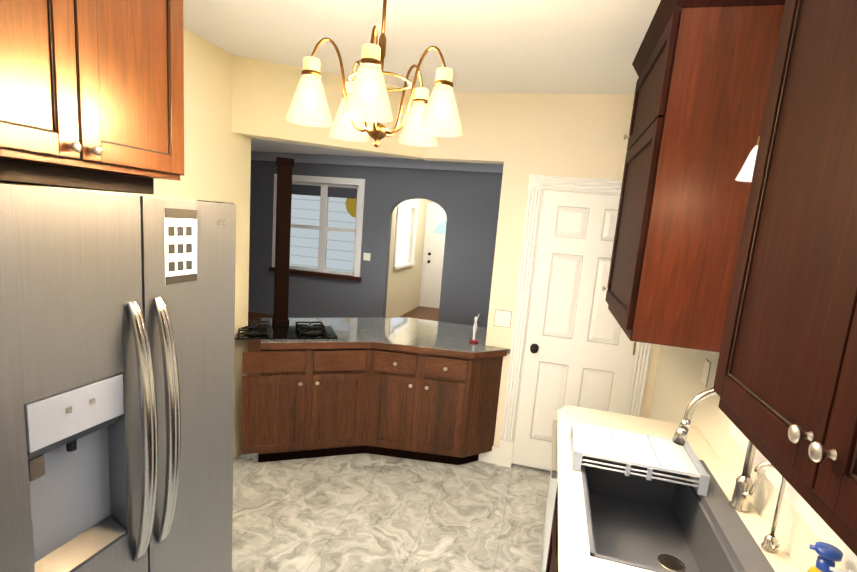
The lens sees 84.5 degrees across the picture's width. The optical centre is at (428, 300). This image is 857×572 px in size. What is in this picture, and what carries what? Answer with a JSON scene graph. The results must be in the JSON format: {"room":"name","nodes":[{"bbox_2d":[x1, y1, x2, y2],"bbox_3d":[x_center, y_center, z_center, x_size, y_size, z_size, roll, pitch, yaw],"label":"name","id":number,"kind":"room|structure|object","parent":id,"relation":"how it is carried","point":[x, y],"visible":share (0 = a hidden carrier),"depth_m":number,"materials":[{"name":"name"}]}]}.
{"room":"kitchen","nodes":[
{"label":"kitchen","id":0,"kind":"room"},
{"bbox_2d":[0,28,250,459],"bbox_3d":[-1.992,0.137,0.925,0.140,2.730,5.078,7,10,14],"label":"wall","id":1,"kind":"structure","parent":0,"point":[217,159],"depth_m":2.86,"materials":[{"name":"beige paint"}]},
{"bbox_2d":[0,0,183,193],"bbox_3d":[-1.288,-0.790,1.406,0.673,0.852,0.814,7,10,14],"label":"upper cabinet","id":2,"kind":"object","parent":1,"relation":"attached to","point":[91,94],"visible":1,"depth_m":1.42,"materials":[{"name":"brown wood"}]},
{"bbox_2d":[232,55,423,159],"bbox_3d":[-0.887,-0.185,3.396,1.620,2.730,0.140,1,10,-22],"label":"wall","id":3,"kind":"structure","parent":0,"point":[263,92],"depth_m":3.08,"materials":[{"name":"beige paint"}]},
{"bbox_2d":[248,160,502,327],"bbox_3d":[-0.115,-0.795,7.428,6.880,2.730,0.140,7,10,14],"label":"wall","id":4,"kind":"structure","parent":0,"point":[468,202],"depth_m":7.43,"materials":[{"name":"grey paint"}]},
{"bbox_2d":[269,174,364,280],"bbox_3d":[-1.825,-1.214,7.797,1.674,1.614,0.200,7,10,14],"label":"dining room window","id":5,"kind":"structure","parent":4,"relation":"in","point":[324,190],"depth_m":7.72,"materials":[{"name":"white wood"}]},
{"bbox_2d":[363,252,370,260],"bbox_3d":[-0.992,-0.701,7.602,0.128,0.128,0.006,7,10,14],"label":"light switch","id":6,"kind":"object","parent":4,"relation":"attached to","point":[366,256],"visible":1,"depth_m":7.60,"materials":[{"name":"white plastic"}]},
{"bbox_2d":[251,151,503,172],"bbox_3d":[-0.035,-2.055,7.134,6.580,0.138,0.028,7,10,14],"label":"crown molding","id":7,"kind":"structure","parent":4,"relation":"attached to","point":[384,162],"depth_m":7.30,"materials":[{"name":"grey paint"}]},
{"bbox_2d":[232,306,550,571],"bbox_3d":[-1.081,1.047,4.484,7.600,0.080,12.700,7,10,14],"label":"floor","id":8,"kind":"structure","parent":0,"point":[363,512],"depth_m":2.93,"materials":[{"name":"tile"}]},
{"bbox_2d":[0,184,235,571],"bbox_3d":[-1.238,0.553,1.571,0.875,1.820,0.854,7,10,14],"label":"refrigerator","id":9,"kind":"object","parent":8,"relation":"on","point":[117,327],"visible":1,"depth_m":1.35,"materials":[{"name":"silver metal"}]},
{"bbox_2d":[241,381,292,460],"bbox_3d":[-1.086,0.796,3.299,0.350,0.459,0.245,7,10,14],"label":"door","id":10,"kind":"structure","parent":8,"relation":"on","point":[267,410],"depth_m":3.29,"materials":[{"name":"brown wood"}]},
{"bbox_2d":[242,349,296,384],"bbox_3d":[-1.056,0.423,3.236,0.349,0.150,0.244,7,10,14],"label":"drawer","id":11,"kind":"object","parent":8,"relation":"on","point":[278,367],"depth_m":3.22,"materials":[{"name":"brown wood"}]},
{"bbox_2d":[241,349,499,464],"bbox_3d":[-0.366,0.782,3.504,1.682,0.874,0.852,7,10,14],"label":"base cabinet","id":12,"kind":"object","parent":8,"relation":"on","point":[416,389],"depth_m":3.47,"materials":[{"name":"brown wood"}]},
{"bbox_2d":[260,317,510,384],"bbox_3d":[-0.383,0.279,3.692,2.020,0.050,1.401,7,10,14],"label":"countertop","id":13,"kind":"structure","parent":12,"relation":"on","point":[410,345],"depth_m":3.44,"materials":[{"name":"grey stone"}]},
{"bbox_2d":[272,157,293,325],"bbox_3d":[-1.106,-0.426,3.578,0.120,1.257,0.110,1,10,-22],"label":"wood post","id":14,"kind":"object","parent":13,"relation":"on","point":[284,166],"visible":0.92,"depth_m":3.53,"materials":[{"name":"brown wood"}]},
{"bbox_2d":[235,321,337,339],"bbox_3d":[-1.061,0.216,3.443,0.740,0.045,0.364,1,10,-19],"label":"cooktop","id":15,"kind":"object","parent":13,"relation":"in","point":[297,331],"visible":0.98,"depth_m":3.40,"materials":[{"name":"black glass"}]},
{"bbox_2d":[470,314,478,342],"bbox_3d":[0.356,0.212,3.603,0.064,0.225,0.064,7,10,14],"label":"figurine","id":16,"kind":"object","parent":13,"relation":"on","point":[473,340],"visible":1,"depth_m":3.60,"materials":[{"name":"white ceramic"}]},
{"bbox_2d":[552,550,691,571],"bbox_3d":[0.631,1.243,1.226,0.658,0.868,0.395,7,10,14],"label":"base cabinet","id":17,"kind":"object","parent":8,"relation":"on","point":[597,551],"depth_m":1.67,"materials":[{"name":"brown wood"}]},
{"bbox_2d":[540,422,719,571],"bbox_3d":[0.923,1.086,2.311,0.658,0.868,0.380,7,10,14],"label":"base cabinet","id":18,"kind":"object","parent":8,"relation":"on","point":[548,544],"depth_m":2.03,"materials":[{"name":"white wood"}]},
{"bbox_2d":[588,490,699,571],"bbox_3d":[0.754,0.925,1.708,0.418,0.004,0.784,7,10,14],"label":"sink bottom","id":19,"kind":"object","parent":18,"relation":"on","point":[646,531],"depth_m":1.84,"materials":[{"name":"grey metal"}]},
{"bbox_2d":[556,406,799,571],"bbox_3d":[0.544,0.859,0.715,0.668,0.042,3.606,7,10,14],"label":"countertop","id":20,"kind":"structure","parent":18,"relation":"on","point":[573,548],"depth_m":1.64,"materials":[{"name":"white stone"}]},
{"bbox_2d":[570,421,709,495],"bbox_3d":[0.818,0.619,1.892,0.467,0.078,0.301,7,10,14],"label":"drying rack","id":21,"kind":"object","parent":20,"relation":"on","point":[650,453],"visible":1,"depth_m":1.82,"materials":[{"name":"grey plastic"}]},
{"bbox_2d":[672,388,761,511],"bbox_3d":[0.991,0.502,1.622,0.284,0.425,0.098,7,10,14],"label":"faucet","id":22,"kind":"object","parent":20,"relation":"on","point":[743,497],"visible":0.79,"depth_m":1.61,"materials":[{"name":"silver metal"}]},
{"bbox_2d":[754,463,785,552],"bbox_3d":[1.019,0.625,1.399,0.091,0.262,0.113,7,10,14],"label":"filter faucet","id":23,"kind":"object","parent":20,"relation":"on","point":[769,543],"visible":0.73,"depth_m":1.42,"materials":[{"name":"silver metal"}]},
{"bbox_2d":[807,542,842,571],"bbox_3d":[0.955,0.695,1.153,0.064,0.197,0.057,7,10,14],"label":"soap bottle","id":24,"kind":"object","parent":20,"relation":"on","point":[829,555],"visible":1,"depth_m":1.13,"materials":[{"name":"blue plastic"}]},
{"bbox_2d":[829,567,855,571],"bbox_3d":[0.934,0.704,1.068,0.070,0.203,0.065,7,10,14],"label":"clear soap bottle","id":25,"kind":"object","parent":20,"relation":"on","point":[833,569],"visible":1,"depth_m":1.06,"materials":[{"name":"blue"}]},
{"bbox_2d":[385,199,427,317],"bbox_3d":[-0.471,-1.056,8.830,0.140,2.730,2.430,7,10,14],"label":"wall","id":26,"kind":"structure","parent":0,"point":[403,290],"depth_m":9.14,"materials":[{"name":"beige paint"}]},
{"bbox_2d":[393,201,417,268],"bbox_3d":[-0.441,-1.214,8.690,0.150,1.190,1.180,7,10,14],"label":"window","id":27,"kind":"structure","parent":26,"relation":"in","point":[402,234],"depth_m":8.78,"materials":[{"name":"white"}]},
{"bbox_2d":[419,202,442,305],"bbox_3d":[0.390,-0.896,9.894,1.180,2.203,0.052,7,10,14],"label":"door frame","id":28,"kind":"structure","parent":26,"relation":"attached to","point":[433,206],"depth_m":9.95,"materials":[{"name":"white wood"}]},
{"bbox_2d":[422,209,446,307],"bbox_3d":[0.384,-0.832,9.902,0.920,2.073,0.058,7,10,14],"label":"hall door","id":29,"kind":"structure","parent":26,"relation":"in","point":[434,256],"depth_m":9.96,"materials":[{"name":"white wood"}]},
{"bbox_2d":[183,0,682,158],"bbox_3d":[-0.860,-1.726,4.022,7.600,0.100,12.700,7,10,14],"label":"ceiling","id":30,"kind":"structure","parent":0,"point":[548,46],"depth_m":2.42,"materials":[{"name":"white paint"}]},
{"bbox_2d":[285,0,462,146],"bbox_3d":[-0.130,-0.841,1.485,0.543,0.694,0.554,7,10,14],"label":"chandelier","id":31,"kind":"object","parent":30,"relation":"hanging from","point":[365,98],"visible":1,"depth_m":1.43,"materials":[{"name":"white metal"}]},
{"bbox_2d":[735,136,759,181],"bbox_3d":[0.966,-0.702,1.288,0.104,0.731,0.104,7,10,14],"label":"light","id":32,"kind":"object","parent":30,"relation":"hanging from","point":[745,174],"visible":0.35,"depth_m":1.33,"materials":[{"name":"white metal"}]},
{"bbox_2d":[422,92,660,446],"bbox_3d":[0.763,-0.069,3.490,1.819,2.730,0.140,7,10,14],"label":"wall","id":33,"kind":"structure","parent":0,"point":[521,137],"depth_m":3.29,"materials":[{"name":"beige paint"}]},
{"bbox_2d":[478,446,498,463],"bbox_3d":[0.451,1.192,3.676,0.189,0.140,0.015,7,10,14],"label":"baseboard","id":34,"kind":"structure","parent":33,"relation":"attached to","point":[490,456],"depth_m":3.66,"materials":[{"name":"white wood"}]},
{"bbox_2d":[494,309,511,327],"bbox_3d":[0.550,0.137,3.498,0.124,0.124,0.012,7,10,14],"label":"switch plate","id":35,"kind":"object","parent":33,"relation":"attached to","point":[502,318],"visible":1,"depth_m":3.50,"materials":[{"name":"white plastic"}]},
{"bbox_2d":[511,191,635,470],"bbox_3d":[1.080,0.292,3.372,0.753,2.064,0.114,7,10,14],"label":"door","id":36,"kind":"structure","parent":33,"relation":"in","point":[580,348],"depth_m":3.38,"materials":[{"name":"white wood"}]},
{"bbox_2d":[497,174,651,467],"bbox_3d":[1.100,0.244,3.426,0.959,2.188,0.175,7,10,14],"label":"door frame","id":37,"kind":"structure","parent":33,"relation":"attached to","point":[538,185],"depth_m":3.35,"materials":[{"name":"white wood"}]},
{"bbox_2d":[580,444,595,553],"bbox_3d":[0.564,0.785,1.739,0.004,0.230,0.776,7,10,14],"label":"sink wall","id":38,"kind":"structure","parent":0,"relation":"attached to","point":[582,466],"depth_m":1.60,"materials":[{"name":"grey metal"}]},
{"bbox_2d":[584,456,679,505],"bbox_3d":[0.863,0.756,2.062,0.418,0.230,0.004,7,10,14],"label":"sink wall","id":39,"kind":"structure","parent":0,"relation":"attached to","point":[603,481],"depth_m":2.06,"materials":[{"name":"grey metal"}]},
{"bbox_2d":[596,554,675,571],"bbox_3d":[0.662,0.864,1.316,0.418,0.230,0.004,7,10,14],"label":"sink wall","id":40,"kind":"structure","parent":0,"relation":"attached to","point":[597,555],"depth_m":1.34,"materials":[{"name":"grey metal"}]},
{"bbox_2d":[672,474,747,571],"bbox_3d":[0.962,0.836,1.639,0.004,0.226,0.776,7,10,14],"label":"sink wall","id":41,"kind":"structure","parent":0,"relation":"attached to","point":[708,543],"depth_m":1.66,"materials":[{"name":"grey metal"}]},
{"bbox_2d":[649,345,845,571],"bbox_3d":[0.976,0.438,0.546,0.140,2.730,5.800,7,10,14],"label":"wall","id":42,"kind":"structure","parent":0,"point":[679,386],"depth_m":2.13,"materials":[{"name":"beige paint"}]},
{"bbox_2d":[602,0,784,351],"bbox_3d":[1.164,-0.526,2.173,0.486,1.330,0.964,7,10,14],"label":"upper cabinet","id":43,"kind":"object","parent":42,"relation":"attached to","point":[703,69],"visible":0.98,"depth_m":1.79,"materials":[{"name":"brown wood"}]},
{"bbox_2d":[701,359,710,386],"bbox_3d":[1.353,0.353,2.300,0.006,0.124,0.078,7,10,14],"label":"electrical outlet plate","id":44,"kind":"object","parent":42,"relation":"attached to","point":[706,371],"visible":1,"depth_m":2.29,"materials":[{"name":"white plastic"}]},
{"bbox_2d":[713,0,856,555],"bbox_3d":[0.797,-0.156,0.591,0.341,1.064,1.052,7,10,14],"label":"upper cabinet","id":45,"kind":"object","parent":42,"relation":"attached to","point":[785,386],"visible":1,"depth_m":0.82,"materials":[{"name":"brown wood"}]},
{"bbox_2d":[728,421,856,571],"bbox_3d":[1.213,0.043,1.400,0.150,1.145,0.951,7,10,14],"label":"window","id":46,"kind":"structure","parent":42,"relation":"in","point":[823,531],"depth_m":1.35,"materials":[{"name":"white"}]},
{"label":"outside","id":47,"kind":"structure","parent":0,"visible":0},
{"bbox_2d":[290,194,356,271],"bbox_3d":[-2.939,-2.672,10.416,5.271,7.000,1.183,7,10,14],"label":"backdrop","id":48,"kind":"structure","parent":47,"point":[349,208],"depth_m":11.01,"materials":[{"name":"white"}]}
]}

